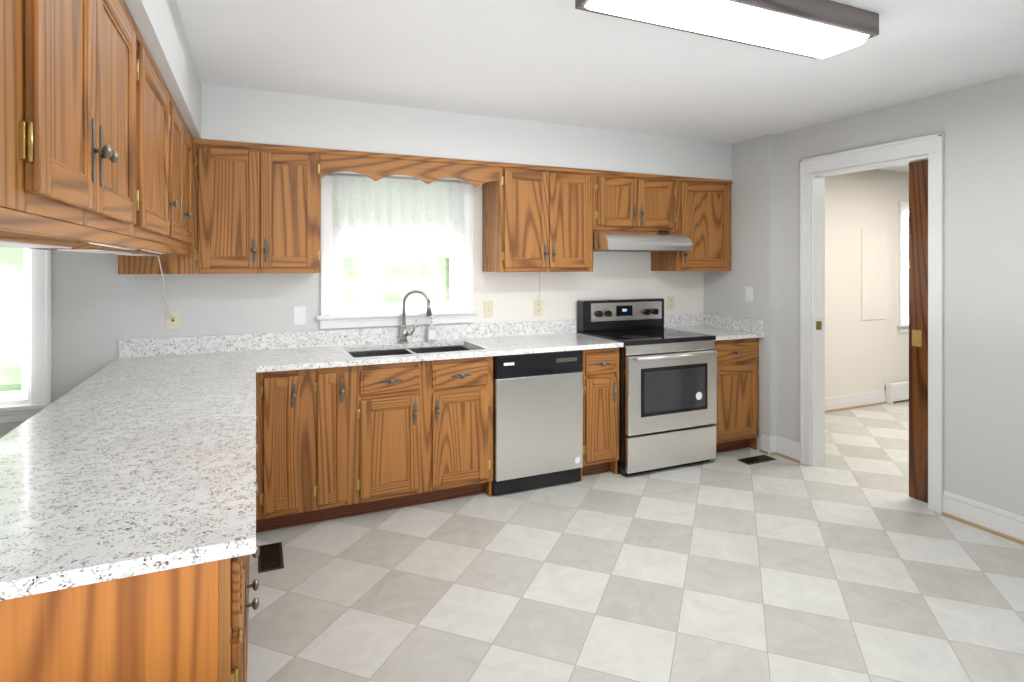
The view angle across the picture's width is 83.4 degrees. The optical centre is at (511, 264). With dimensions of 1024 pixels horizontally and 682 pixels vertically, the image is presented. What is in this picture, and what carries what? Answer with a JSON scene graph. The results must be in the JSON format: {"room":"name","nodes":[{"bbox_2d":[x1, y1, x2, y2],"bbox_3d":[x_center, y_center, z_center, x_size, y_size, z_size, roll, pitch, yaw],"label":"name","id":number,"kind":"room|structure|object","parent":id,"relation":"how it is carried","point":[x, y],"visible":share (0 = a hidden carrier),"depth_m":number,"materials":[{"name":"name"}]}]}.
{"room":"kitchen","nodes":[
{"label":"kitchen","id":0,"kind":"room"},
{"bbox_2d":[124,0,203,138],"bbox_3d":[-1.331,-0.831,1.859,0.380,0.299,2.580,0,0,-24],"label":"soffit","id":1,"kind":"structure","parent":0,"point":[160,24],"depth_m":2.11,"materials":[{"name":"white paint"}]},
{"bbox_2d":[0,169,908,437],"bbox_3d":[-0.132,0.220,4.230,13.200,2.400,0.144,0,0,-24],"label":"wall","id":2,"kind":"structure","parent":0,"point":[101,307],"depth_m":4.20,"materials":[{"name":"white paint"}]},
{"bbox_2d":[0,247,52,422],"bbox_3d":[-3.138,0.058,2.856,1.450,1.545,0.170,0,0,-24],"label":"dining window","id":3,"kind":"structure","parent":2,"relation":"in","point":[35,276],"depth_m":3.07,"materials":[{"name":"grey"}]},
{"bbox_2d":[0,0,111,235],"bbox_3d":[-0.939,-0.380,0.941,0.350,0.600,0.503,0,0,-24],"label":"upper cabinet","id":4,"kind":"object","parent":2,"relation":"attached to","point":[99,144],"depth_m":0.97,"materials":[{"name":"brown wood"}]},
{"bbox_2d":[14,0,147,243],"bbox_3d":[-1.112,-0.380,1.329,0.350,0.600,0.590,0,0,-24],"label":"upper cabinet","id":5,"kind":"object","parent":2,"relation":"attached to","point":[129,48],"depth_m":1.51,"materials":[{"name":"brown wood"}]},
{"bbox_2d":[74,49,175,247],"bbox_3d":[-1.344,-0.380,1.851,0.350,0.600,0.769,0,0,-24],"label":"upper cabinet","id":6,"kind":"object","parent":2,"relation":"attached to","point":[161,104],"depth_m":2.02,"materials":[{"name":"brown wood"}]},
{"bbox_2d":[134,105,187,251],"bbox_3d":[-1.569,-0.380,2.356,0.350,0.600,0.545,0,0,-24],"label":"upper cabinet","id":7,"kind":"object","parent":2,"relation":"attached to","point":[181,127],"depth_m":2.56,"materials":[{"name":"brown wood"}]},
{"bbox_2d":[166,310,179,329],"bbox_3d":[-1.966,0.320,3.333,0.072,0.116,0.010,0,0,-24],"label":"outlet","id":8,"kind":"object","parent":2,"relation":"attached to","point":[173,323],"visible":1,"depth_m":3.33,"materials":[{"name":"beige plastic"}]},
{"bbox_2d":[188,129,195,251],"bbox_3d":[-1.754,-0.380,2.771,0.350,0.600,0.607,0,0,-24],"label":"upper cabinet","id":9,"kind":"object","parent":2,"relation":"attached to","point":[191,141],"depth_m":3.05,"materials":[{"name":"brown wood"}]},
{"bbox_2d":[112,139,275,273],"bbox_3d":[-1.757,-0.315,3.245,0.730,0.730,0.338,0,0,-24],"label":"upper cabinet","id":10,"kind":"object","parent":2,"relation":"attached to","point":[236,181],"depth_m":3.16,"materials":[{"name":"brown wood"}]},
{"bbox_2d":[0,231,172,318],"bbox_3d":[-1.467,0.119,2.155,0.173,0.384,2.531,0,0,-24],"label":"under-cabinet light","id":11,"kind":"object","parent":10,"relation":"attached to","point":[13,239],"visible":0.88,"depth_m":1.47,"materials":[{"name":"white plastic"}]},
{"bbox_2d":[293,306,305,324],"bbox_3d":[-1.335,0.320,3.612,0.072,0.116,0.014,0,0,-24],"label":"switch plate","id":12,"kind":"object","parent":2,"relation":"attached to","point":[299,315],"visible":1,"depth_m":3.61,"materials":[{"name":"white plastic"}]},
{"bbox_2d":[276,145,323,273],"bbox_3d":[-1.357,-0.315,3.423,0.386,0.730,0.338,0,0,-24],"label":"upper cabinet","id":13,"kind":"object","parent":2,"relation":"attached to","point":[299,170],"depth_m":3.30,"materials":[{"name":"brown wood"}]},
{"bbox_2d":[316,171,477,328],"bbox_3d":[-0.767,-0.138,3.911,1.080,1.095,0.170,0,0,-24],"label":"kitchen window","id":14,"kind":"structure","parent":2,"relation":"in","point":[460,285],"depth_m":3.83,"materials":[{"name":"grey wood"}]},
{"bbox_2d":[328,174,467,257],"bbox_3d":[-0.737,-0.313,3.843,0.940,0.526,0.050,0,0,-24],"label":"lace curtain","id":15,"kind":"object","parent":14,"relation":"hanging from","point":[391,217],"visible":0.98,"depth_m":3.84,"materials":[{"name":"white fabric"}]},
{"bbox_2d":[484,301,492,316],"bbox_3d":[-0.165,0.320,4.133,0.072,0.116,0.014,0,0,-24],"label":"switch plate","id":16,"kind":"object","parent":2,"relation":"attached to","point":[488,308],"visible":1,"depth_m":4.13,"materials":[{"name":"beige plastic"}]},
{"bbox_2d":[480,162,559,271],"bbox_3d":[0.050,-0.315,4.049,0.426,0.730,0.338,0,0,-24],"label":"upper cabinet","id":17,"kind":"object","parent":2,"relation":"attached to","point":[521,202],"depth_m":3.91,"materials":[{"name":"brown wood"}]},
{"bbox_2d":[534,300,542,314],"bbox_3d":[0.199,0.320,4.297,0.072,0.116,0.010,0,0,-24],"label":"electrical outlet plate","id":18,"kind":"object","parent":2,"relation":"attached to","point":[538,309],"visible":1,"depth_m":4.29,"materials":[{"name":"beige plastic"}]},
{"bbox_2d":[560,167,603,271],"bbox_3d":[0.348,-0.315,4.182,0.469,0.730,0.338,0,0,-24],"label":"upper cabinet","id":19,"kind":"object","parent":2,"relation":"attached to","point":[581,190],"depth_m":4.06,"materials":[{"name":"brown wood"}]},
{"bbox_2d":[604,171,647,230],"bbox_3d":[0.723,-0.465,4.349,0.433,0.430,0.338,0,0,-24],"label":"upper cabinet","id":20,"kind":"object","parent":2,"relation":"attached to","point":[625,193],"depth_m":4.22,"materials":[{"name":"brown wood"}]},
{"bbox_2d":[648,174,679,231],"bbox_3d":[1.009,-0.465,4.476,0.433,0.430,0.338,0,0,-24],"label":"upper cabinet","id":21,"kind":"object","parent":2,"relation":"attached to","point":[663,190],"depth_m":4.36,"materials":[{"name":"brown wood"}]},
{"bbox_2d":[667,296,673,309],"bbox_3d":[1.323,0.320,4.798,0.072,0.116,0.010,0,0,-24],"label":"electrical outlet plate","id":22,"kind":"object","parent":2,"relation":"attached to","point":[670,302],"visible":1,"depth_m":4.80,"materials":[{"name":"beige plastic"}]},
{"bbox_2d":[651,177,731,270],"bbox_3d":[1.442,-0.315,4.669,0.602,0.730,0.338,0,0,-24],"label":"upper cabinet","id":23,"kind":"object","parent":2,"relation":"attached to","point":[705,204],"depth_m":4.53,"materials":[{"name":"brown wood"}]},
{"bbox_2d":[593,230,691,251],"bbox_3d":[0.898,-0.175,4.339,0.742,0.148,0.497,0,0,-24],"label":"range hood","id":24,"kind":"object","parent":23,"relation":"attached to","point":[629,241],"visible":0.9,"depth_m":4.12,"materials":[{"name":"silver metal"}]},
{"bbox_2d":[825,390,908,412],"bbox_3d":[3.877,1.353,5.920,4.500,0.135,0.029,0,0,-24],"label":"baseboard","id":25,"kind":"structure","parent":2,"relation":"attached to","point":[843,402],"depth_m":5.71,"materials":[{"name":"white wood"}]},
{"bbox_2d":[862,229,886,320],"bbox_3d":[3.681,0.100,5.844,0.380,0.920,0.008,0,0,-24],"label":"access panel","id":26,"kind":"object","parent":2,"relation":"attached to","point":[874,274],"visible":1,"depth_m":5.84,"materials":[{"name":"white paint"}]},
{"bbox_2d":[897,201,908,332],"bbox_3d":[4.500,0.022,6.256,1.110,1.375,0.170,0,0,-24],"label":"window","id":27,"kind":"structure","parent":2,"relation":"in","point":[903,213],"depth_m":6.01,"materials":[{"name":"grey"}]},
{"bbox_2d":[204,84,731,180],"bbox_3d":[-0.190,-0.831,3.954,4.170,0.299,0.319,0,0,-24],"label":"soffit","id":28,"kind":"structure","parent":0,"point":[215,112],"depth_m":3.67,"materials":[{"name":"white paint"}]},
{"bbox_2d":[176,0,1023,171],"bbox_3d":[1.291,-1.030,1.034,13.200,0.100,7.140,0,0,-24],"label":"ceiling","id":29,"kind":"structure","parent":0,"point":[564,62],"depth_m":2.79,"materials":[{"name":"white paint"}]},
{"bbox_2d":[575,0,878,58],"bbox_3d":[0.826,-0.927,2.127,1.200,0.104,0.285,0,0,-24],"label":"ceiling light fixture","id":30,"kind":"object","parent":29,"relation":"attached to","point":[821,29],"visible":1,"depth_m":2.11,"materials":[{"name":"white plastic"}]},
{"bbox_2d":[247,400,1023,681],"bbox_3d":[1.291,1.470,1.034,13.200,0.100,7.140,0,0,-24],"label":"floor","id":31,"kind":"structure","parent":0,"point":[849,560],"depth_m":2.56,"materials":[{"name":"tile"}]},
{"bbox_2d":[0,554,251,681],"bbox_3d":[-0.916,0.986,1.192,0.655,0.868,0.483,0,0,-24],"label":"base cabinet","id":32,"kind":"object","parent":31,"relation":"on","point":[187,623],"depth_m":1.04,"materials":[{"name":"brown wood"}]},
{"bbox_2d":[0,362,263,600],"bbox_3d":[-1.201,0.535,1.863,0.720,0.030,1.980,0,0,-24],"label":"countertop","id":33,"kind":"structure","parent":32,"relation":"on","point":[137,457],"depth_m":1.39,"materials":[{"name":"stone"}]},
{"bbox_2d":[258,542,283,572],"bbox_3d":[-1.171,1.415,2.790,0.110,0.008,0.270,0,0,-24],"label":"floor vent","id":34,"kind":"object","parent":31,"relation":"in","point":[270,557],"visible":0.98,"depth_m":2.77,"materials":[{"name":"brown metal"}]},
{"bbox_2d":[256,368,323,545],"bbox_3d":[-1.296,0.986,3.297,0.312,0.868,0.618,0,0,-24],"label":"base cabinet","id":35,"kind":"object","parent":31,"relation":"on","point":[290,403],"depth_m":3.02,"materials":[{"name":"brown wood"}]},
{"bbox_2d":[324,351,363,519],"bbox_3d":[-1.103,0.986,3.383,0.339,0.868,0.618,0,0,-24],"label":"base cabinet","id":36,"kind":"object","parent":31,"relation":"on","point":[342,442],"depth_m":3.13,"materials":[{"name":"brown wood"}]},
{"bbox_2d":[356,347,439,513],"bbox_3d":[-0.804,0.986,3.516,0.504,0.868,0.618,0,0,-24],"label":"base cabinet","id":37,"kind":"object","parent":31,"relation":"on","point":[402,400],"depth_m":3.27,"materials":[{"name":"brown wood"}]},
{"bbox_2d":[96,319,623,373],"bbox_3d":[-0.730,0.485,3.535,2.943,0.130,0.644,0,0,-24],"label":"countertop","id":38,"kind":"structure","parent":37,"relation":"on","point":[279,351],"depth_m":3.52,"materials":[{"name":"stone"}]},
{"bbox_2d":[348,345,473,357],"bbox_3d":[-0.610,0.648,3.582,0.790,0.194,0.436,0,0,-24],"label":"sink","id":39,"kind":"object","parent":38,"relation":"in","point":[407,351],"visible":0.1,"depth_m":3.75,"materials":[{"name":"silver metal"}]},
{"bbox_2d":[399,290,431,343],"bbox_3d":[-0.639,0.342,3.815,0.218,0.354,0.060,0,0,-2],"label":"faucet","id":40,"kind":"object","parent":38,"relation":"on","point":[404,333],"visible":0.96,"depth_m":3.80,"materials":[{"name":"silver metal"}]},
{"bbox_2d":[427,316,435,341],"bbox_3d":[-0.540,0.434,3.881,0.064,0.170,0.060,0,0,-24],"label":"soap bottle","id":41,"kind":"object","parent":38,"relation":"on","point":[431,332],"visible":1,"depth_m":3.87,"materials":[{"name":"white plastic"}]},
{"bbox_2d":[420,345,492,499],"bbox_3d":[-0.448,0.986,3.675,0.474,0.868,0.618,0,0,-24],"label":"base cabinet","id":42,"kind":"object","parent":31,"relation":"on","point":[466,384],"depth_m":3.43,"materials":[{"name":"brown wood"}]},
{"bbox_2d":[492,350,582,495],"bbox_3d":[0.061,0.980,3.876,0.613,0.856,0.608,0,0,-24],"label":"dishwasher","id":43,"kind":"object","parent":31,"relation":"on","point":[537,420],"visible":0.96,"depth_m":3.60,"materials":[{"name":"silver metal"}]},
{"bbox_2d":[580,349,591,480],"bbox_3d":[0.027,0.986,3.886,0.756,0.868,0.618,0,0,-24],"label":"base cabinet","id":44,"kind":"object","parent":31,"relation":"on","point":[586,469],"depth_m":3.76,"materials":[{"name":"brown wood"}]},
{"bbox_2d":[592,347,618,474],"bbox_3d":[0.472,0.986,4.084,0.297,0.868,0.618,0,0,-24],"label":"base cabinet","id":45,"kind":"object","parent":31,"relation":"on","point":[605,361],"depth_m":3.82,"materials":[{"name":"brown wood"}]},
{"bbox_2d":[577,298,717,476],"bbox_3d":[0.992,0.847,4.233,0.765,1.147,0.713,0,0,-24],"label":"range","id":46,"kind":"object","parent":31,"relation":"on","point":[667,398],"visible":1,"depth_m":3.97,"materials":[{"name":"silver metal"}]},
{"bbox_2d":[713,338,758,452],"bbox_3d":[1.544,0.986,4.561,0.501,0.868,0.618,0,0,-24],"label":"base cabinet","id":47,"kind":"object","parent":31,"relation":"on","point":[737,425],"depth_m":4.30,"materials":[{"name":"brown wood"}]},
{"bbox_2d":[664,314,763,340],"bbox_3d":[1.549,0.485,4.549,0.507,0.130,0.644,0,0,-24],"label":"countertop","id":48,"kind":"structure","parent":47,"relation":"on","point":[722,327],"depth_m":4.63,"materials":[{"name":"stone"}]},
{"bbox_2d":[737,455,775,464],"bbox_3d":[1.779,1.415,4.180,0.270,0.008,0.110,0,0,-24],"label":"floor vent","id":49,"kind":"object","parent":31,"relation":"in","point":[756,459],"visible":1,"depth_m":4.17,"materials":[{"name":"brown metal"}]},
{"bbox_2d":[886,381,908,403],"bbox_3d":[4.301,1.315,6.074,1.000,0.210,0.058,0,0,-24],"label":"heater","id":50,"kind":"object","parent":31,"relation":"on","point":[897,391],"visible":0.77,"depth_m":5.89,"materials":[{"name":"white metal"}]},
{"bbox_2d":[704,73,1023,516],"bbox_3d":[3.153,0.220,1.787,0.175,2.400,7.000,0,0,-24],"label":"wall","id":51,"kind":"structure","parent":0,"point":[980,126],"depth_m":3.22,"materials":[{"name":"white paint"}]},
{"bbox_2d":[745,287,752,301],"bbox_3d":[1.846,0.230,4.489,0.014,0.116,0.072,0,0,-24],"label":"switch plate","id":52,"kind":"object","parent":51,"relation":"attached to","point":[748,294],"visible":1,"depth_m":4.48,"materials":[{"name":"white plastic"}]},
{"bbox_2d":[761,434,799,456],"bbox_3d":[2.024,1.353,4.584,0.027,0.135,0.890,0,0,-24],"label":"baseboard","id":53,"kind":"structure","parent":51,"relation":"attached to","point":[788,446],"depth_m":4.27,"materials":[{"name":"white wood"}]},
{"bbox_2d":[800,133,943,514],"bbox_3d":[2.323,0.335,3.721,0.164,2.170,0.930,0,0,-24],"label":"door frame","id":54,"kind":"structure","parent":51,"relation":"attached to","point":[812,319],"depth_m":3.46,"materials":[{"name":"white wood"}]},
{"bbox_2d":[942,491,1023,544],"bbox_3d":[3.494,1.353,0.920,0.027,0.135,5.140,0,0,-24],"label":"baseboard","id":55,"kind":"structure","parent":51,"relation":"attached to","point":[998,522],"depth_m":3.08,"materials":[{"name":"white wood"}]},
{"label":"outside","id":56,"kind":"structure","parent":0,"visible":0},
{"bbox_2d":[0,217,908,390],"bbox_3d":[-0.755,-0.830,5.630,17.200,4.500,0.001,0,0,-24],"label":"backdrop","id":57,"kind":"structure","parent":56,"point":[422,280],"depth_m":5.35,"materials":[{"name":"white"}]}
]}

